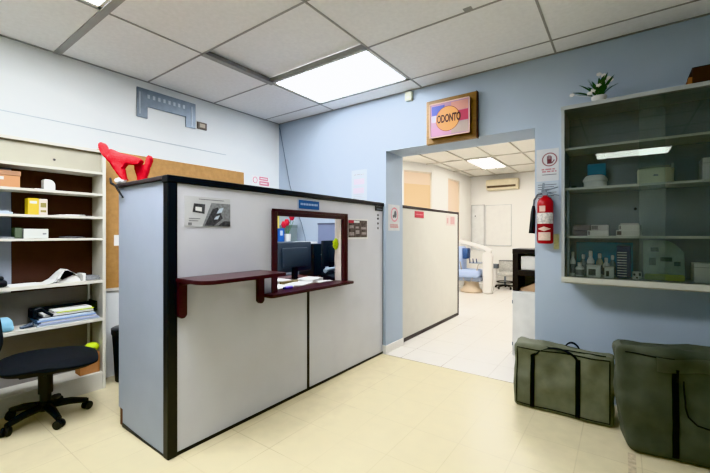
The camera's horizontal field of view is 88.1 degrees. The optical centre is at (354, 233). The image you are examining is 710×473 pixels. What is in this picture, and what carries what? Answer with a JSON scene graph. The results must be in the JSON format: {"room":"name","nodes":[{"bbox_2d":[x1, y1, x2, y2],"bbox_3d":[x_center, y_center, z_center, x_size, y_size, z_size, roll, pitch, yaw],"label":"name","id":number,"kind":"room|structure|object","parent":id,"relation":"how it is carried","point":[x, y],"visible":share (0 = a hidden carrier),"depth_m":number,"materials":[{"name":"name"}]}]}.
{"room":"dental clinic reception","nodes":[
{"label":"dental clinic reception","id":0,"kind":"room"},
{"bbox_2d":[0,36,278,377],"bbox_3d":[-3.385,-0.200,2.333,0.100,3.200,7.590,0,0,36],"label":"wall","id":1,"kind":"structure","parent":0,"point":[34,81],"depth_m":3.61,"materials":[{"name":"white paint"}]},
{"bbox_2d":[0,109,225,154],"bbox_3d":[-2.369,-1.002,3.640,0.006,0.008,2.500,0,0,36],"label":"trim","id":2,"kind":"structure","parent":1,"relation":"attached to","point":[0,109],"depth_m":3.54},
{"bbox_2d":[136,86,195,128],"bbox_3d":[-2.063,-1.371,4.048,0.018,0.309,0.646,0,0,36],"label":"mounting plate","id":3,"kind":"object","parent":1,"relation":"attached to","point":[145,98],"visible":1,"depth_m":4.00,"materials":[{"name":"metal"}]},
{"bbox_2d":[98,149,243,290],"bbox_3d":[-1.968,-0.129,4.180,0.020,1.367,1.675,0,0,36],"label":"board","id":4,"kind":"object","parent":1,"relation":"attached to","point":[160,167],"visible":0.14,"depth_m":3.68,"materials":[{"name":"beige wood"}]},
{"bbox_2d":[197,121,206,130],"bbox_3d":[-1.823,-1.286,4.375,0.024,0.083,0.120,0,0,36],"label":"box","id":5,"kind":"object","parent":1,"relation":"attached to","point":[203,126],"visible":1,"depth_m":4.37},
{"bbox_2d":[252,175,269,187],"bbox_3d":[-1.303,-0.730,5.103,0.011,0.140,0.320,0,0,36],"label":"notice","id":6,"kind":"object","parent":1,"relation":"attached to","point":[256,180],"visible":0.99,"depth_m":5.09,"materials":[{"name":"white paper"}]},
{"bbox_2d":[0,284,709,472],"bbox_3d":[0.728,1.430,3.551,7.600,0.060,14.200,0,0,36],"label":"floor","id":7,"kind":"structure","parent":0,"point":[385,413],"depth_m":2.60,"materials":[{"name":"beige tile"}]},
{"bbox_2d":[0,319,98,437],"bbox_3d":[-2.322,0.945,2.732,0.611,0.909,0.723,0,0,36],"label":"office chair","id":8,"kind":"object","parent":7,"relation":"on","point":[42,364],"visible":1,"depth_m":2.70,"materials":[{"name":"black fabric"}]},
{"bbox_2d":[0,134,105,418],"bbox_3d":[-2.862,0.321,2.742,0.259,2.158,1.668,0,0,36],"label":"bookcase","id":9,"kind":"object","parent":7,"relation":"on","point":[78,174],"visible":0.79,"depth_m":3.17,"materials":[{"name":"beige laminate"}]},
{"bbox_2d":[0,317,13,331],"bbox_3d":[-2.727,0.703,2.845,0.147,0.104,0.111,0,0,36],"label":"folded cloth","id":10,"kind":"object","parent":9,"relation":"on","point":[7,324],"visible":0.88,"depth_m":2.82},
{"bbox_2d":[0,169,20,187],"bbox_3d":[-2.790,-0.427,2.837,0.200,0.128,0.275,0,0,36],"label":"storage box","id":11,"kind":"object","parent":9,"relation":"on","point":[8,178],"visible":0.88,"depth_m":2.84,"materials":[{"name":"orange cardboard"}]},
{"bbox_2d":[11,228,21,238],"bbox_3d":[-2.692,-0.007,2.920,0.110,0.085,0.045,0,0,36],"label":"pack","id":12,"kind":"object","parent":9,"relation":"on","point":[16,233],"visible":0.89,"depth_m":2.89},
{"bbox_2d":[7,282,42,286],"bbox_3d":[-2.673,0.409,2.959,0.195,0.005,0.200,0,0,36],"label":"paper","id":13,"kind":"object","parent":9,"relation":"on","point":[32,283],"visible":0.86,"depth_m":2.95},
{"bbox_2d":[25,198,38,214],"bbox_3d":[-2.631,-0.223,2.987,0.091,0.132,0.068,0,0,36],"label":"box","id":14,"kind":"object","parent":9,"relation":"on","point":[31,204],"visible":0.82,"depth_m":2.96,"materials":[{"name":"cardboard"}]},
{"bbox_2d":[22,229,47,237],"bbox_3d":[-2.635,-0.003,3.011,0.136,0.077,0.154,0,0,36],"label":"box","id":15,"kind":"object","parent":9,"relation":"on","point":[26,233],"visible":0.79,"depth_m":2.96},
{"bbox_2d":[39,199,46,214],"bbox_3d":[-2.594,-0.222,3.038,0.091,0.130,0.054,0,0,36],"label":"printed box","id":16,"kind":"object","parent":9,"relation":"on","point":[42,202],"visible":0.66,"depth_m":3.01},
{"bbox_2d":[41,179,54,189],"bbox_3d":[-2.564,-0.407,3.067,0.085,0.088,0.073,0,0,36],"label":"tape dispenser","id":17,"kind":"object","parent":9,"relation":"on","point":[46,184],"visible":0.87,"depth_m":3.04,"materials":[{"name":"white plastic"}]},
{"bbox_2d":[41,269,80,283],"bbox_3d":[-2.524,0.355,3.159,0.171,0.112,0.240,0,0,36],"label":"paper","id":18,"kind":"object","parent":9,"relation":"on","point":[61,275],"visible":1,"depth_m":3.12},
{"bbox_2d":[30,311,99,327],"bbox_3d":[-2.507,0.724,3.188,0.194,0.064,0.437,0,0,36],"label":"pile","id":19,"kind":"object","parent":9,"relation":"on","point":[49,321],"visible":0.79,"depth_m":3.10,"materials":[{"name":"paper"}]},
{"bbox_2d":[28,299,96,319],"bbox_3d":[-2.522,0.641,3.178,0.182,0.096,0.447,0,0,36],"label":"tray","id":20,"kind":"object","parent":19,"relation":"on","point":[91,305],"visible":1,"depth_m":3.16,"materials":[{"name":"black plastic"}]},
{"bbox_2d":[75,350,99,375],"bbox_3d":[-2.407,1.153,3.303,0.120,0.180,0.152,0,0,36],"label":"carton","id":21,"kind":"object","parent":9,"relation":"on","point":[95,367],"visible":0.53,"depth_m":3.27,"materials":[{"name":"cardboard"}]},
{"bbox_2d":[111,325,118,382],"bbox_3d":[-2.200,1.147,3.554,0.278,0.506,0.278,0,0,36],"label":"waste bin","id":22,"kind":"object","parent":7,"relation":"on","point":[114,330],"visible":0.25,"depth_m":3.44,"materials":[{"name":"black plastic"}]},
{"bbox_2d":[116,174,383,459],"bbox_3d":[-0.582,0.516,3.411,1.045,1.768,2.545,0,0,36],"label":"wall","id":23,"kind":"structure","parent":7,"relation":"on","point":[210,343],"depth_m":2.64,"materials":[{"name":"grey laminate"}]},
{"bbox_2d":[98,142,152,197],"bbox_3d":[-1.684,-0.462,2.683,0.363,0.409,0.125,0,0,-10],"label":"hat","id":24,"kind":"object","parent":23,"relation":"on","point":[118,161],"visible":0.92,"depth_m":2.66,"materials":[{"name":"red fabric"}]},
{"bbox_2d":[184,195,229,226],"bbox_3d":[-0.994,-0.148,2.493,0.006,0.200,0.338,0,0,36],"label":"poster","id":25,"kind":"object","parent":23,"relation":"attached to","point":[198,211],"visible":1,"depth_m":2.48,"materials":[{"name":"paper"}]},
{"bbox_2d":[193,203,204,213],"bbox_3d":[-1.036,-0.169,2.435,0.001,0.067,0.090,0,0,36],"label":"photograph","id":26,"kind":"object","parent":25,"relation":"attached to","point":[198,208],"depth_m":2.44},
{"bbox_2d":[203,203,229,226],"bbox_3d":[-0.958,-0.132,2.542,0.001,0.160,0.215,0,0,36],"label":"photograph","id":27,"kind":"object","parent":25,"relation":"attached to","point":[214,214],"depth_m":2.54},
{"bbox_2d":[215,208,222,218],"bbox_3d":[-0.947,-0.142,2.553,0.001,0.085,0.075,0,0,36],"label":"photograph","id":28,"kind":"object","parent":25,"relation":"attached to","point":[218,211],"depth_m":2.55,"materials":[{"name":"paper"}]},
{"bbox_2d":[176,270,285,284],"bbox_3d":[-0.807,0.290,2.485,0.319,0.024,0.670,0,0,36],"label":"shelf","id":29,"kind":"object","parent":23,"relation":"attached to","point":[223,276],"depth_m":2.40,"materials":[{"name":"brown wood"}]},
{"bbox_2d":[297,198,319,211],"bbox_3d":[-0.410,-0.260,3.294,0.007,0.104,0.295,0,0,36],"label":"sign","id":30,"kind":"object","parent":23,"relation":"attached to","point":[302,204],"visible":1,"depth_m":3.28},
{"bbox_2d":[333,220,338,279],"bbox_3d":[-0.186,0.162,3.705,0.044,0.613,0.105,0,0,36],"label":"flower","id":31,"kind":"object","parent":23,"relation":"hanging from","point":[335,241],"visible":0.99,"depth_m":3.71,"materials":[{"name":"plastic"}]},
{"bbox_2d":[348,218,367,238],"bbox_3d":[0.030,-0.052,3.901,0.005,0.215,0.375,0,0,36],"label":"leaflet","id":32,"kind":"object","parent":23,"relation":"attached to","point":[357,228],"visible":0.96,"depth_m":3.90,"materials":[{"name":"white paper"}]},
{"bbox_2d":[349,225,365,234],"bbox_3d":[0.033,-0.037,3.902,0.001,0.105,0.310,0,0,36],"label":"photograph","id":33,"kind":"object","parent":32,"relation":"attached to","point":[353,229],"depth_m":3.89},
{"bbox_2d":[284,241,301,275],"bbox_3d":[-1.075,0.750,4.900,0.575,1.300,0.660,0,0,36],"label":"filing cabinet","id":34,"kind":"object","parent":7,"relation":"on","point":[288,273],"visible":0.04,"depth_m":4.77,"materials":[{"name":"grey metal"}]},
{"bbox_2d":[278,228,283,241],"bbox_3d":[-1.013,0.013,4.744,0.181,0.170,0.100,0,0,36],"label":"binder","id":35,"kind":"object","parent":34,"relation":"on","point":[280,230],"visible":0.55,"depth_m":4.68,"materials":[{"name":"plastic"}]},
{"bbox_2d":[281,217,294,241],"bbox_3d":[-0.887,-0.084,4.794,0.215,0.364,0.102,0,0,-41],"label":"flower vase","id":36,"kind":"object","parent":34,"relation":"on","point":[287,237],"visible":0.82,"depth_m":4.77,"materials":[{"name":"ceramic"}]},
{"bbox_2d":[280,225,297,240],"bbox_3d":[-0.914,-0.012,5.049,0.190,0.220,0.160,0,0,36],"label":"box","id":37,"kind":"object","parent":34,"relation":"on","point":[293,231],"visible":0.56,"depth_m":5.00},
{"bbox_2d":[278,271,333,286],"bbox_3d":[-0.758,0.943,3.649,0.780,0.915,2.310,0,0,36],"label":"reception desk","id":38,"kind":"object","parent":7,"relation":"on","point":[289,276],"visible":0.02,"depth_m":4.19,"materials":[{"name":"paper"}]},
{"bbox_2d":[278,242,310,279],"bbox_3d":[-0.640,0.284,3.879,0.180,0.398,0.520,0,0,36],"label":"computer monitor","id":39,"kind":"object","parent":38,"relation":"on","point":[293,257],"visible":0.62,"depth_m":3.85,"materials":[{"name":"plastic"}]},
{"bbox_2d":[284,281,312,285],"bbox_3d":[-0.535,0.478,3.531,0.190,0.011,0.248,0,0,19],"label":"paper sheets","id":40,"kind":"object","parent":38,"relation":"on","point":[299,283],"visible":0.79,"depth_m":3.50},
{"bbox_2d":[298,277,322,282],"bbox_3d":[-0.455,0.466,3.744,0.190,0.035,0.208,0,0,25],"label":"paper sheets","id":41,"kind":"object","parent":38,"relation":"on","point":[304,279],"visible":0.85,"depth_m":3.70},
{"bbox_2d":[299,243,324,275],"bbox_3d":[-0.509,0.299,4.364,0.242,0.368,0.200,0,0,36],"label":"computer tower","id":42,"kind":"object","parent":38,"relation":"on","point":[316,269],"visible":0.44,"depth_m":4.25,"materials":[{"name":"plastic"}]},
{"bbox_2d":[319,240,334,275],"bbox_3d":[-0.279,0.279,4.240,0.180,0.408,0.270,0,0,36],"label":"computer monitor","id":43,"kind":"object","parent":38,"relation":"on","point":[327,250],"visible":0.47,"depth_m":4.19,"materials":[{"name":"plastic"}]},
{"bbox_2d":[321,267,334,279],"bbox_3d":[-0.239,0.421,3.946,0.170,0.124,0.200,0,0,36],"label":"desk telephone","id":44,"kind":"object","parent":38,"relation":"on","point":[325,274],"visible":0.75,"depth_m":3.90,"materials":[{"name":"black plastic"}]},
{"bbox_2d":[403,205,458,341],"bbox_3d":[1.167,0.512,5.515,0.048,1.775,2.068,0,0,36],"label":"wall","id":45,"kind":"structure","parent":7,"relation":"on","point":[430,247],"depth_m":5.33,"materials":[{"name":"paint"}]},
{"bbox_2d":[446,215,454,225],"bbox_3d":[1.578,-0.217,6.049,0.004,0.165,0.400,0,0,36],"label":"notice","id":46,"kind":"object","parent":45,"relation":"attached to","point":[450,220],"visible":1,"depth_m":6.04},
{"bbox_2d":[459,240,492,293],"bbox_3d":[2.871,0.768,8.825,0.860,1.263,0.550,0,0,36],"label":"dental chair","id":47,"kind":"object","parent":7,"relation":"on","point":[471,277],"visible":0.91,"depth_m":8.67,"materials":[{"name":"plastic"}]},
{"bbox_2d":[493,263,498,286],"bbox_3d":[3.725,1.095,9.743,0.160,0.610,0.140,0,0,36],"label":"cabinet","id":48,"kind":"object","parent":7,"relation":"on","point":[495,266],"visible":0.79,"depth_m":9.70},
{"bbox_2d":[495,260,512,289],"bbox_3d":[3.854,1.044,9.451,0.506,0.712,0.513,0,0,36],"label":"office chair","id":49,"kind":"object","parent":7,"relation":"on","point":[505,266],"visible":0.81,"depth_m":9.57,"materials":[{"name":"grey"}]},
{"bbox_2d":[512,290,534,354],"bbox_3d":[2.211,1.029,4.252,0.628,0.742,0.522,0,0,36],"label":"base cabinet","id":50,"kind":"object","parent":7,"relation":"on","point":[523,302],"visible":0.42,"depth_m":4.16,"materials":[{"name":"metal"}]},
{"bbox_2d":[512,248,534,290],"bbox_3d":[2.191,0.413,4.227,0.630,0.487,0.385,0,0,36],"label":"rack","id":51,"kind":"object","parent":50,"relation":"on","point":[520,277],"visible":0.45,"depth_m":4.24,"materials":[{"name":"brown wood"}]},
{"bbox_2d":[518,269,534,276],"bbox_3d":[2.195,0.448,4.228,0.505,0.065,0.380,0,0,36],"label":"shelf","id":52,"kind":"object","parent":51,"relation":"attached to","point":[521,273],"depth_m":4.17,"materials":[{"name":"black wood"}]},
{"bbox_2d":[521,255,534,269],"bbox_3d":[2.180,0.332,4.224,0.445,0.163,0.304,0,0,36],"label":"microwave oven","id":53,"kind":"object","parent":51,"relation":"on","point":[527,261],"visible":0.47,"depth_m":4.19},
{"bbox_2d":[520,281,534,291],"bbox_3d":[2.115,0.571,4.246,0.335,0.173,0.245,0,0,36],"label":"wedge","id":54,"kind":"object","parent":50,"relation":"on","point":[530,287],"visible":0.27,"depth_m":4.19,"materials":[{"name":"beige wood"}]},
{"bbox_2d":[513,336,614,426],"bbox_3d":[1.654,1.132,2.924,0.705,0.536,0.284,0,0,36],"label":"canvas bag","id":55,"kind":"object","parent":7,"relation":"on","point":[561,379],"visible":0.95,"depth_m":2.82,"materials":[{"name":"fabric"}]},
{"bbox_2d":[628,452,636,472],"bbox_3d":[0.461,1.399,0.549,0.040,0.001,4.430,0,0,36],"label":"trim","id":56,"kind":"structure","parent":7,"relation":"on","point":[632,468],"depth_m":2.24,"materials":[{"name":"stone"}]},
{"bbox_2d":[612,339,709,467],"bbox_3d":[2.253,1.041,2.235,1.130,0.718,0.317,0,0,27],"label":"canvas bag","id":57,"kind":"object","parent":7,"relation":"on","point":[662,391],"visible":1,"depth_m":2.27,"materials":[{"name":"fabric"}]},
{"bbox_2d":[0,0,709,123],"bbox_3d":[-0.744,-1.641,0.473,6.360,0.069,7.490,0,0,36],"label":"ceiling","id":58,"kind":"structure","parent":0,"point":[300,36],"depth_m":2.96,"materials":[{"name":"tile"}]},
{"bbox_2d":[81,0,109,8],"bbox_3d":[-1.537,-1.617,1.959,1.222,0.026,0.752,0,0,36],"label":"recessed light","id":59,"kind":"object","parent":58,"relation":"in","point":[99,4],"visible":1,"depth_m":2.55,"materials":[{"name":"white plastic"}]},
{"bbox_2d":[89,0,102,4],"bbox_3d":[-1.537,-1.621,1.959,1.162,0.018,0.692,0,0,36],"label":"diffuser","id":60,"kind":"object","parent":59,"relation":"attached to","point":[93,2],"depth_m":2.55,"materials":[{"name":"white"}]},
{"bbox_2d":[273,49,407,103],"bbox_3d":[-0.160,-1.617,3.851,1.222,0.026,0.772,0,0,36],"label":"recessed light","id":61,"kind":"object","parent":58,"relation":"in","point":[361,71],"visible":0.83,"depth_m":3.80,"materials":[{"name":"white plastic"}]},
{"bbox_2d":[403,161,470,285],"bbox_3d":[0.855,-0.150,8.262,6.558,3.100,0.699,0,0,-37],"label":"wall","id":62,"kind":"structure","parent":0,"point":[439,175],"depth_m":9.18,"materials":[{"name":"white paint"}]},
{"bbox_2d":[404,170,430,208],"bbox_3d":[1.411,-0.617,8.388,0.816,1.634,0.043,0,0,-29],"label":"window","id":63,"kind":"structure","parent":62,"relation":"in","point":[417,184],"depth_m":8.40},
{"bbox_2d":[404,171,429,184],"bbox_3d":[1.401,-1.287,8.395,0.806,0.294,0.020,0,0,-29],"label":"blind","id":64,"kind":"object","parent":63,"relation":"attached to","point":[410,177],"depth_m":8.39,"materials":[{"name":"fabric"}]},
{"bbox_2d":[404,183,429,207],"bbox_3d":[1.401,-0.470,8.395,0.806,1.340,0.020,0,0,-29],"label":"blind","id":65,"kind":"object","parent":63,"relation":"attached to","point":[415,194],"depth_m":8.40,"materials":[{"name":"fabric"}]},
{"bbox_2d":[448,178,458,211],"bbox_3d":[2.537,-0.605,9.538,0.045,1.610,0.778,0,0,38],"label":"window","id":66,"kind":"structure","parent":62,"relation":"in","point":[453,185],"depth_m":9.59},
{"bbox_2d":[448,180,457,203],"bbox_3d":[2.527,-1.105,9.546,0.020,0.610,0.778,0,0,38],"label":"blind","id":67,"kind":"object","parent":66,"relation":"attached to","point":[452,184],"depth_m":9.54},
{"bbox_2d":[448,203,457,211],"bbox_3d":[2.527,-0.300,9.546,0.020,1.000,0.778,0,0,38],"label":"blind","id":68,"kind":"object","parent":66,"relation":"attached to","point":[453,207],"depth_m":9.59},
{"bbox_2d":[419,142,534,176],"bbox_3d":[2.810,-1.611,6.922,6.800,0.021,6.300,0,0,36],"label":"trim","id":69,"kind":"structure","parent":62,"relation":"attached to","point":[520,151],"depth_m":8.10,"materials":[{"name":"metal"}]},
{"bbox_2d":[403,139,534,176],"bbox_3d":[2.769,-1.640,6.951,6.900,0.040,6.300,0,0,36],"label":"ceiling","id":70,"kind":"structure","parent":0,"point":[523,145],"depth_m":7.77,"materials":[{"name":"tile"}]},
{"bbox_2d":[466,157,506,168],"bbox_3d":[2.997,-1.605,8.319,0.550,0.030,1.270,0,0,36],"label":"recessed light","id":71,"kind":"object","parent":70,"relation":"in","point":[489,162],"visible":0.97,"depth_m":8.28,"materials":[{"name":"white plastic"}]},
{"bbox_2d":[279,15,709,404],"bbox_3d":[1.038,-0.200,4.061,7.700,3.200,0.410,0,0,36],"label":"wall","id":72,"kind":"structure","parent":0,"point":[525,100],"depth_m":3.34,"materials":[{"name":"blue paint"}]},
{"bbox_2d":[317,223,334,243],"bbox_3d":[-0.370,0.102,4.816,0.305,0.495,0.025,0,0,36],"label":"notice board","id":73,"kind":"object","parent":72,"relation":"attached to","point":[326,231],"visible":0.46,"depth_m":4.81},
{"bbox_2d":[0,0,709,124],"bbox_3d":[-0.744,-1.623,0.473,6.360,0.053,7.490,0,0,36],"label":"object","id":74,"kind":"structure","parent":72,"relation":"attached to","point":[111,5],"depth_m":3.20,"materials":[{"name":"metal"}]},
{"bbox_2d":[352,169,366,199],"bbox_3d":[0.051,-0.545,4.523,0.230,0.490,0.004,0,0,36],"label":"notice","id":75,"kind":"object","parent":72,"relation":"attached to","point":[359,177],"visible":0.85,"depth_m":4.52,"materials":[{"name":"paper"}]},
{"bbox_2d":[353,187,363,193],"bbox_3d":[0.043,-0.535,4.526,0.165,0.070,0.001,0,0,36],"label":"print","id":76,"kind":"object","parent":75,"relation":"on","point":[356,190],"depth_m":4.53},
{"bbox_2d":[354,178,363,184],"bbox_3d":[0.050,-0.645,4.522,0.160,0.070,0.001,0,0,36],"label":"print","id":77,"kind":"object","parent":75,"relation":"on","point":[357,181],"depth_m":4.52},
{"bbox_2d":[382,338,403,353],"bbox_3d":[0.459,1.355,4.479,0.072,0.090,0.427,0,0,36],"label":"baseboard","id":78,"kind":"structure","parent":72,"relation":"attached to","point":[390,347],"depth_m":4.41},
{"bbox_2d":[388,204,399,230],"bbox_3d":[0.475,-0.198,4.456,0.004,0.315,0.275,0,0,36],"label":"notice","id":79,"kind":"object","parent":72,"relation":"attached to","point":[393,210],"visible":1,"depth_m":4.44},
{"bbox_2d":[405,91,412,101],"bbox_3d":[0.599,-1.535,4.091,0.085,0.100,0.060,0,0,36],"label":"wall sensor","id":80,"kind":"object","parent":72,"relation":"attached to","point":[408,95],"visible":1,"depth_m":4.07,"materials":[{"name":"beige plastic"}]},
{"bbox_2d":[426,90,478,145],"bbox_3d":[0.981,-1.185,3.777,0.542,0.466,0.115,0,0,36],"label":"framed sign","id":81,"kind":"object","parent":72,"relation":"attached to","point":[454,118],"visible":1,"depth_m":3.72,"materials":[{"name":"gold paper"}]},
{"bbox_2d":[429,96,469,138],"bbox_3d":[0.957,-1.177,3.732,0.425,0.355,0.014,0,0,36],"label":"picture","id":82,"kind":"object","parent":81,"relation":"attached to","point":[451,117],"depth_m":3.72},
{"bbox_2d":[529,183,558,243],"bbox_3d":[1.659,-0.182,3.227,0.206,0.535,0.161,0,0,-8],"label":"fire extinguisher","id":83,"kind":"object","parent":72,"relation":"attached to","point":[545,203],"visible":1,"depth_m":3.19,"materials":[{"name":"red metal"}]},
{"bbox_2d":[536,181,558,200],"bbox_3d":[1.731,-0.384,3.300,0.180,0.168,0.004,0,0,36],"label":"instruction sheet","id":84,"kind":"object","parent":72,"relation":"attached to","point":[548,185],"visible":0.72,"depth_m":3.29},
{"bbox_2d":[536,148,558,181],"bbox_3d":[1.731,-0.620,3.300,0.180,0.290,0.004,0,0,36],"label":"notice","id":85,"kind":"object","parent":72,"relation":"attached to","point":[547,160],"visible":1,"depth_m":3.30,"materials":[{"name":"paper"}]},
{"bbox_2d":[554,234,558,248],"bbox_3d":[1.789,0.068,3.260,0.042,0.135,0.004,0,0,36],"label":"note","id":86,"kind":"object","parent":72,"relation":"attached to","point":[556,236],"visible":1,"depth_m":3.26,"materials":[{"name":"paper"}]},
{"bbox_2d":[561,80,709,292],"bbox_3d":[2.562,-0.312,2.478,2.018,1.405,0.354,0,0,36],"label":"upper cabinet","id":87,"kind":"object","parent":72,"relation":"attached to","point":[627,133],"visible":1,"depth_m":2.85,"materials":[{"name":"metal"}]},
{"bbox_2d":[570,252,575,275],"bbox_3d":[1.779,0.241,2.997,0.041,0.194,0.040,0,0,36],"label":"bottle","id":88,"kind":"object","parent":87,"relation":"on","point":[572,261],"visible":0.91,"depth_m":2.98,"materials":[{"name":"plastic"}]},
{"bbox_2d":[575,262,583,276],"bbox_3d":[1.801,0.282,2.943,0.061,0.112,0.060,0,0,36],"label":"bottle","id":89,"kind":"object","parent":87,"relation":"on","point":[579,270],"visible":1,"depth_m":2.92,"materials":[{"name":"plastic"}]},
{"bbox_2d":[573,231,587,235],"bbox_3d":[1.854,-0.006,3.016,0.100,0.040,0.141,0,0,36],"label":"carton","id":90,"kind":"object","parent":87,"relation":"on","point":[575,233],"visible":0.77,"depth_m":2.96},
{"bbox_2d":[574,225,590,230],"bbox_3d":[1.867,-0.049,3.013,0.115,0.040,0.131,0,0,36],"label":"carton","id":91,"kind":"object","parent":90,"relation":"on","point":[579,227],"visible":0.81,"depth_m":2.96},
{"bbox_2d":[581,254,586,275],"bbox_3d":[1.871,0.251,3.005,0.049,0.173,0.048,0,0,36],"label":"bottle","id":92,"kind":"object","parent":87,"relation":"on","point":[584,263],"visible":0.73,"depth_m":2.98,"materials":[{"name":"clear plastic"}]},
{"bbox_2d":[586,264,600,277],"bbox_3d":[1.872,0.289,2.880,0.094,0.097,0.064,0,0,36],"label":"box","id":93,"kind":"object","parent":87,"relation":"on","point":[593,270],"visible":1,"depth_m":2.85,"materials":[{"name":"cardboard"}]},
{"bbox_2d":[570,72,617,100],"bbox_3d":[1.873,-1.136,2.879,0.323,0.242,0.202,0,0,40],"label":"flower arrangement","id":94,"kind":"object","parent":87,"relation":"on","point":[598,90],"visible":1,"depth_m":2.83,"materials":[{"name":"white plant"}]},
{"bbox_2d":[583,163,607,186],"bbox_3d":[1.931,-0.473,2.951,0.172,0.204,0.150,0,0,36],"label":"box","id":95,"kind":"object","parent":87,"relation":"on","point":[596,173],"visible":0.88,"depth_m":2.94,"materials":[{"name":"white plastic"}]},
{"bbox_2d":[588,230,608,235],"bbox_3d":[1.949,-0.007,2.940,0.137,0.042,0.151,0,0,36],"label":"carton","id":96,"kind":"object","parent":87,"relation":"on","point":[590,232],"visible":1,"depth_m":2.88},
{"bbox_2d":[591,225,608,229],"bbox_3d":[1.962,-0.050,2.937,0.117,0.042,0.141,0,0,36],"label":"carton","id":97,"kind":"object","parent":96,"relation":"on","point":[593,227],"visible":0.86,"depth_m":2.88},
{"bbox_2d":[596,253,602,275],"bbox_3d":[1.965,0.246,2.948,0.051,0.184,0.050,0,0,36],"label":"bottle","id":98,"kind":"object","parent":87,"relation":"on","point":[599,261],"visible":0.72,"depth_m":2.94,"materials":[{"name":"beige plastic"}]},
{"bbox_2d":[577,242,632,276],"bbox_3d":[2.023,0.203,2.984,0.380,0.270,0.006,0,0,36],"label":"card","id":99,"kind":"object","parent":87,"relation":"in","point":[606,249],"visible":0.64,"depth_m":3.00,"materials":[{"name":"cardboard"}]},
{"bbox_2d":[604,266,613,277],"bbox_3d":[1.953,0.294,2.821,0.064,0.087,0.064,0,0,36],"label":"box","id":100,"kind":"object","parent":87,"relation":"in","point":[608,270],"visible":1,"depth_m":2.80,"materials":[{"name":"cardboard"}]},
{"bbox_2d":[609,255,615,276],"bbox_3d":[2.022,0.251,2.882,0.045,0.173,0.044,0,0,36],"label":"bottle","id":101,"kind":"object","parent":87,"relation":"in","point":[612,263],"visible":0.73,"depth_m":2.87,"materials":[{"name":"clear plastic"}]},
{"bbox_2d":[616,246,630,277],"bbox_3d":[2.093,0.215,2.860,0.090,0.245,0.112,0,0,36],"label":"tube rack","id":102,"kind":"object","parent":87,"relation":"on","point":[623,253],"visible":1,"depth_m":2.82,"materials":[{"name":"plastic"}]},
{"bbox_2d":[616,230,639,235],"bbox_3d":[2.103,-0.007,2.829,0.143,0.042,0.151,0,0,36],"label":"carton","id":103,"kind":"object","parent":87,"relation":"in","point":[618,232],"visible":1,"depth_m":2.77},
{"bbox_2d":[619,225,639,229],"bbox_3d":[2.111,-0.049,2.829,0.126,0.040,0.141,0,0,36],"label":"carton","id":104,"kind":"object","parent":103,"relation":"on","point":[621,227],"visible":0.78,"depth_m":2.77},
{"bbox_2d":[632,271,641,279],"bbox_3d":[2.099,0.309,2.732,0.056,0.058,0.051,0,0,36],"label":"box","id":105,"kind":"object","parent":87,"relation":"in","point":[636,275],"visible":1,"depth_m":2.71,"materials":[{"name":"cardboard"}]},
{"bbox_2d":[565,131,709,156],"bbox_3d":[2.575,-0.680,2.495,1.968,0.017,0.285,0,0,36],"label":"shelf","id":106,"kind":"object","parent":87,"relation":"attached to","point":[701,138],"depth_m":2.79,"materials":[{"name":"metal"}]},
{"bbox_2d":[565,179,709,192],"bbox_3d":[2.575,-0.360,2.495,1.968,0.017,0.285,0,0,36],"label":"shelf","id":107,"kind":"object","parent":87,"relation":"attached to","point":[704,183],"depth_m":2.78,"materials":[{"name":"metal"}]},
{"bbox_2d":[565,236,709,238],"bbox_3d":[2.575,0.024,2.495,1.968,0.017,0.285,0,0,36],"label":"shelf","id":108,"kind":"object","parent":87,"relation":"attached to","point":[566,237],"depth_m":2.73,"materials":[{"name":"metal"}]},
{"bbox_2d":[637,162,673,183],"bbox_3d":[2.232,-0.441,2.728,0.216,0.140,0.175,0,0,36],"label":"box","id":109,"kind":"object","parent":87,"relation":"on","point":[658,173],"visible":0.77,"depth_m":2.66,"materials":[{"name":"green cardboard"}]},
{"bbox_2d":[643,240,684,281],"bbox_3d":[2.264,0.192,2.691,0.235,0.292,0.104,0,0,36],"label":"packet","id":110,"kind":"object","parent":87,"relation":"in","point":[663,260],"visible":1,"depth_m":2.69,"materials":[{"name":"plastic"}]},
{"bbox_2d":[686,64,709,83],"bbox_3d":[2.646,-1.079,2.428,0.678,0.127,0.240,0,0,36],"label":"cardboard box","id":111,"kind":"object","parent":87,"relation":"on","point":[700,73],"visible":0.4,"depth_m":2.50,"materials":[{"name":"cardboard"}]},
{"bbox_2d":[691,262,709,282],"bbox_3d":[2.483,0.271,2.558,0.195,0.135,0.141,0,0,36],"label":"box","id":112,"kind":"object","parent":87,"relation":"on","point":[700,271],"visible":1,"depth_m":2.54,"materials":[{"name":"cardboard"}]},
{"bbox_2d":[699,157,709,179],"bbox_3d":[2.535,-0.450,2.557,0.188,0.158,0.162,0,0,36],"label":"carton","id":113,"kind":"object","parent":87,"relation":"on","point":[704,163],"visible":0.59,"depth_m":2.54,"materials":[{"name":"cardboard"}]},
{"bbox_2d":[471,172,534,284],"bbox_3d":[5.339,-0.150,9.039,5.400,3.100,0.100,0,0,36],"label":"wall","id":114,"kind":"structure","parent":0,"point":[521,199],"depth_m":9.80,"materials":[{"name":"white paint"}]},
{"bbox_2d":[471,205,484,250],"bbox_3d":[3.458,-0.175,10.324,0.365,1.290,0.035,0,0,36],"label":"wall panel","id":115,"kind":"object","parent":114,"relation":"attached to","point":[477,211],"visible":0.94,"depth_m":10.33,"materials":[{"name":"white plastic"}]},
{"bbox_2d":[485,204,511,245],"bbox_3d":[3.905,-0.240,10.004,0.685,1.120,0.025,0,0,36],"label":"whiteboard","id":116,"kind":"object","parent":114,"relation":"attached to","point":[498,218],"visible":1,"depth_m":10.00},
{"bbox_2d":[486,178,518,190],"bbox_3d":[3.955,-1.328,9.847,0.810,0.284,0.222,0,0,36],"label":"air conditioner","id":117,"kind":"object","parent":114,"relation":"attached to","point":[509,183],"visible":1,"depth_m":9.77,"materials":[{"name":"plastic"}]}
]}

